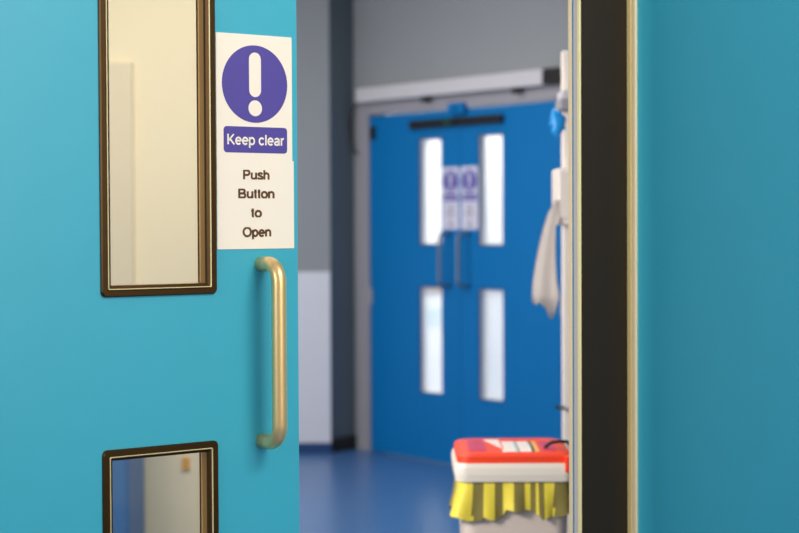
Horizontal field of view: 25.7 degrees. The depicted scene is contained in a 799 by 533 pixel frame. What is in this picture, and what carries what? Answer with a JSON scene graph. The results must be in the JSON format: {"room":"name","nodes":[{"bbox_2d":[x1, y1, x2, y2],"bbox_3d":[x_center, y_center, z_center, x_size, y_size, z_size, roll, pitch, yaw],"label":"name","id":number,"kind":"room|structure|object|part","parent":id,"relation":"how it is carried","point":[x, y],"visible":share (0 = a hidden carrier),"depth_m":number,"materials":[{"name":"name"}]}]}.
{"room":"hospital interior","nodes":[
{"label":"hospital interior","id":0,"kind":"room"},
{"bbox_2d":[108,0,199,532],"bbox_3d":[-1.511,-0.297,7.054,1.780,3.050,0.120,0,1,0],"label":"wall","id":1,"kind":"structure","parent":0,"point":[158,37],"depth_m":6.99,"materials":[{"name":"paint"}]},
{"bbox_2d":[109,62,134,284],"bbox_3d":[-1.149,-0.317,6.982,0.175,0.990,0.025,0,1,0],"label":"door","id":2,"kind":"structure","parent":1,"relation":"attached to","point":[120,73],"depth_m":6.97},
{"bbox_2d":[182,457,189,469],"bbox_3d":[-0.856,0.791,7.017,0.030,0.050,0.010,0,1,0],"label":"notice","id":3,"kind":"object","parent":1,"relation":"attached to","point":[185,460],"visible":1,"depth_m":7.01,"materials":[{"name":"paper"}]},
{"bbox_2d":[296,0,354,452],"bbox_3d":[-1.435,-0.400,11.093,2.334,3.050,1.000,0,1,0],"label":"wall","id":4,"kind":"structure","parent":0,"point":[324,28],"depth_m":10.61,"materials":[{"name":"grey paint"}]},
{"bbox_2d":[298,272,330,442],"bbox_3d":[-1.507,0.556,10.611,2.180,1.038,0.012,0,1,0],"label":"cladding","id":5,"kind":"object","parent":4,"relation":"attached to","point":[314,328],"visible":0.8,"depth_m":10.61,"materials":[{"name":"white plastic"}]},
{"bbox_2d":[299,443,330,452],"bbox_3d":[-1.504,1.107,10.623,2.182,0.060,0.016,0,1,0],"label":"baseboard","id":6,"kind":"structure","parent":4,"relation":"attached to","point":[303,447],"depth_m":10.62,"materials":[{"name":"blue plastic"}]},
{"bbox_2d":[332,435,356,452],"bbox_3d":[-0.339,1.085,10.723,0.014,0.088,0.236,1,2,36],"label":"baseboard","id":7,"kind":"structure","parent":4,"relation":"attached to","point":[344,443],"depth_m":10.71,"materials":[{"name":"black plastic"}]},
{"bbox_2d":[349,103,357,154],"bbox_3d":[-0.282,-0.843,10.717,0.064,0.316,0.025,0,2,27],"label":"cable","id":8,"kind":"object","parent":4,"relation":"attached to","point":[355,105],"visible":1,"depth_m":10.72,"materials":[{"name":"black plastic"}]},
{"bbox_2d":[299,449,459,532],"bbox_3d":[0.006,1.266,6.284,10.000,0.050,15.500,0,1,0],"label":"floor","id":9,"kind":"structure","parent":0,"point":[354,490],"depth_m":9.03,"materials":[{"name":"blue plastic"}]},
{"bbox_2d":[112,458,144,532],"bbox_3d":[-1.311,0.769,6.762,0.590,0.930,0.420,0,1,0],"label":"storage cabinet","id":10,"kind":"object","parent":9,"relation":"on","point":[128,475],"visible":0.12,"depth_m":6.58,"materials":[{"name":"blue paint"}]},
{"bbox_3d":[-1.312,0.755,6.561,0.570,0.850,0.020,0,1,0],"label":"cabinet door","id":11,"kind":"part","parent":10,"relation":"part of","materials":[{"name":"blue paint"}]},
{"bbox_2d":[451,438,568,532],"bbox_3d":[0.284,0.854,4.380,0.298,0.867,0.326,0,1,0],"label":"waste bin","id":12,"kind":"object","parent":9,"relation":"on","point":[474,460],"visible":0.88,"depth_m":4.24,"materials":[{"name":"beige plastic"}]},
{"bbox_2d":[448,476,568,520],"bbox_3d":[0.272,0.567,4.376,0.300,0.103,0.323,0,1,0],"label":"bag","id":13,"kind":"object","parent":12,"relation":"in","point":[468,501],"visible":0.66,"depth_m":4.22,"materials":[{"name":"yellow plastic"}]},
{"bbox_3d":[0.281,0.457,4.373,0.282,0.031,0.304,0,1,0],"label":"lid","id":14,"kind":"part","parent":12,"relation":"part of","materials":[{"name":"red plastic"}]},
{"bbox_2d":[561,51,568,532],"bbox_3d":[0.796,0.311,5.235,0.620,1.905,0.350,0,1,0],"label":"partition panel","id":15,"kind":"object","parent":9,"relation":"on","point":[564,54],"visible":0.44,"depth_m":5.21,"materials":[{"name":"white laminate"}]},
{"bbox_2d":[555,405,563,409],"bbox_3d":[0.476,0.414,5.163,0.016,0.024,0.131,0,1,13],"label":"cable","id":16,"kind":"object","parent":15,"relation":"attached to","point":[556,406],"visible":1,"depth_m":5.11,"materials":[{"name":"black plastic"}]},
{"bbox_2d":[552,168,568,224],"bbox_3d":[0.577,-0.203,5.092,0.250,0.163,0.206,0,1,0],"label":"dispenser","id":17,"kind":"object","parent":15,"relation":"attached to","point":[560,175],"visible":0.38,"depth_m":4.99,"materials":[{"name":"white plastic"}]},
{"bbox_2d":[532,200,558,318],"bbox_3d":[0.416,-0.018,4.979,0.080,0.341,0.020,0,1,0],"label":"apron","id":18,"kind":"object","parent":17,"relation":"hanging from","point":[545,291],"visible":1,"depth_m":4.98,"materials":[{"name":"white plastic"}]},
{"bbox_2d":[555,90,567,112],"bbox_3d":[0.562,-0.482,5.099,0.200,0.055,0.180,0,1,0],"label":"dispenser","id":19,"kind":"object","parent":15,"relation":"attached to","point":[561,105],"visible":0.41,"depth_m":5.02,"materials":[{"name":"white plastic"}]},
{"bbox_2d":[549,108,565,137],"bbox_3d":[0.453,-0.411,5.021,0.049,0.085,0.026,0,1,0],"label":"glove","id":20,"kind":"object","parent":19,"relation":"hanging from","point":[557,119],"visible":1,"depth_m":5.01,"materials":[{"name":"blue rubber"}]},
{"bbox_2d":[353,0,567,448],"bbox_3d":[0.919,-0.366,9.314,0.121,3.050,5.000,-1,2,-37],"label":"wall","id":21,"kind":"structure","parent":0,"point":[395,41],"depth_m":10.04,"materials":[{"name":"grey paint"}]},
{"bbox_2d":[369,103,460,463],"bbox_3d":[0.062,0.097,10.314,0.138,2.069,0.875,-1,2,-37],"label":"door","id":22,"kind":"structure","parent":21,"relation":"in","point":[415,295],"depth_m":10.32,"materials":[{"name":"blue laminate"}]},
{"bbox_3d":[0.257,-0.038,10.017,0.094,0.316,0.019,-1,2,-37],"label":"handle","id":23,"kind":"part","parent":22,"relation":"part of","materials":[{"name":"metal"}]},
{"bbox_2d":[442,203,458,228],"bbox_3d":[0.294,-0.287,10.037,0.002,0.148,0.152,-1,2,-37],"label":"sign","id":24,"kind":"object","parent":22,"relation":"attached to","point":[450,212],"visible":1,"depth_m":10.04,"materials":[{"name":"white plastic"}]},
{"bbox_2d":[442,167,458,203],"bbox_3d":[0.292,-0.465,10.034,0.002,0.210,0.149,-1,2,-37],"label":"warning sign","id":25,"kind":"object","parent":22,"relation":"attached to","point":[450,175],"visible":1,"depth_m":10.03,"materials":[{"name":"purple"}]},
{"bbox_2d":[356,67,560,102],"bbox_3d":[0.313,-1.008,9.932,0.069,0.117,1.830,-1,2,-37],"label":"operator","id":26,"kind":"object","parent":21,"relation":"attached to","point":[515,81],"visible":0.94,"depth_m":9.83,"materials":[{"name":"grey metal"}]},
{"bbox_3d":[0.151,-0.969,10.130,0.030,0.030,0.060,-1,2,-37],"label":"drive arm","id":27,"kind":"part","parent":26,"relation":"part of","materials":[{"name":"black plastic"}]},
{"bbox_3d":[0.636,-0.955,9.494,0.030,0.030,0.060,-1,2,-37],"label":"drive arm","id":28,"kind":"part","parent":26,"relation":"part of","materials":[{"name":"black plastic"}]},
{"bbox_2d":[357,85,560,450],"bbox_3d":[0.396,0.084,10.006,0.132,2.120,1.980,-1,2,-37],"label":"door frame","id":29,"kind":"structure","parent":21,"relation":"attached to","point":[540,94],"depth_m":10.68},
{"bbox_2d":[456,101,561,439],"bbox_3d":[0.595,0.112,9.615,0.138,2.069,0.875,-1,2,-37],"label":"door","id":30,"kind":"structure","parent":21,"relation":"in","point":[511,348],"depth_m":9.64,"materials":[{"name":"blue laminate"}]},
{"bbox_3d":[0.359,-0.035,9.884,0.094,0.316,0.019,-1,2,-37],"label":"handle","id":31,"kind":"part","parent":30,"relation":"part of","materials":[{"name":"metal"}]},
{"bbox_2d":[461,203,477,228],"bbox_3d":[0.397,-0.284,9.902,0.002,0.148,0.152,-1,2,-37],"label":"sign","id":32,"kind":"object","parent":30,"relation":"attached to","point":[469,211],"visible":1,"depth_m":9.90,"materials":[{"name":"white plastic"}]},
{"bbox_2d":[461,166,477,202],"bbox_3d":[0.395,-0.462,9.899,0.002,0.210,0.149,-1,2,-37],"label":"warning sign","id":33,"kind":"object","parent":30,"relation":"attached to","point":[469,174],"visible":1,"depth_m":9.90,"materials":[{"name":"purple"}]},
{"bbox_3d":[0.000,-0.206,3.186,4.500,3.050,0.120,-1,2,-37],"label":"wall","id":34,"kind":"structure","parent":0,"visible":0},
{"bbox_2d":[0,0,299,532],"bbox_3d":[-0.509,0.310,2.721,0.863,2.034,0.115,-1,2,-37],"label":"door","id":35,"kind":"structure","parent":34,"relation":"in","point":[95,373],"depth_m":2.76,"materials":[{"name":"teal laminate"}]},
{"bbox_2d":[215,32,291,160],"bbox_3d":[-0.242,-0.282,2.923,0.149,0.210,0.002,-1,2,-37],"label":"warning sign","id":36,"kind":"object","parent":35,"relation":"attached to","point":[254,72],"visible":1,"depth_m":2.92,"materials":[{"name":"purple"}]},
{"bbox_2d":[216,160,293,248],"bbox_3d":[-0.240,-0.103,2.928,0.152,0.148,0.002,-1,2,-37],"label":"sign","id":37,"kind":"object","parent":35,"relation":"attached to","point":[255,198],"visible":1,"depth_m":2.93,"materials":[{"name":"white plastic"}]},
{"bbox_3d":[-0.212,0.145,2.914,0.025,0.322,0.067,-1,2,-37],"label":"handle","id":38,"kind":"part","parent":35,"relation":"part of","materials":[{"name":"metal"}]},
{"bbox_2d":[568,0,577,532],"bbox_3d":[0.378,0.286,3.430,0.101,2.050,0.025,-1,2,-37],"label":"door frame","id":39,"kind":"structure","parent":34,"relation":"attached to","point":[572,4],"depth_m":3.39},
{"bbox_2d":[577,0,627,532],"bbox_3d":[0.401,0.281,3.426,0.132,2.040,0.009,-1,2,-37],"label":"guard","id":40,"kind":"object","parent":34,"relation":"attached to","point":[601,24],"visible":1,"depth_m":3.41,"materials":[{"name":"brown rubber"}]},
{"bbox_2d":[627,0,798,532],"bbox_3d":[0.740,0.294,3.126,0.054,2.034,0.888,-1,2,-37],"label":"door","id":41,"kind":"structure","parent":34,"relation":"in","point":[713,85],"depth_m":3.28,"materials":[{"name":"teal laminate"}]}
]}

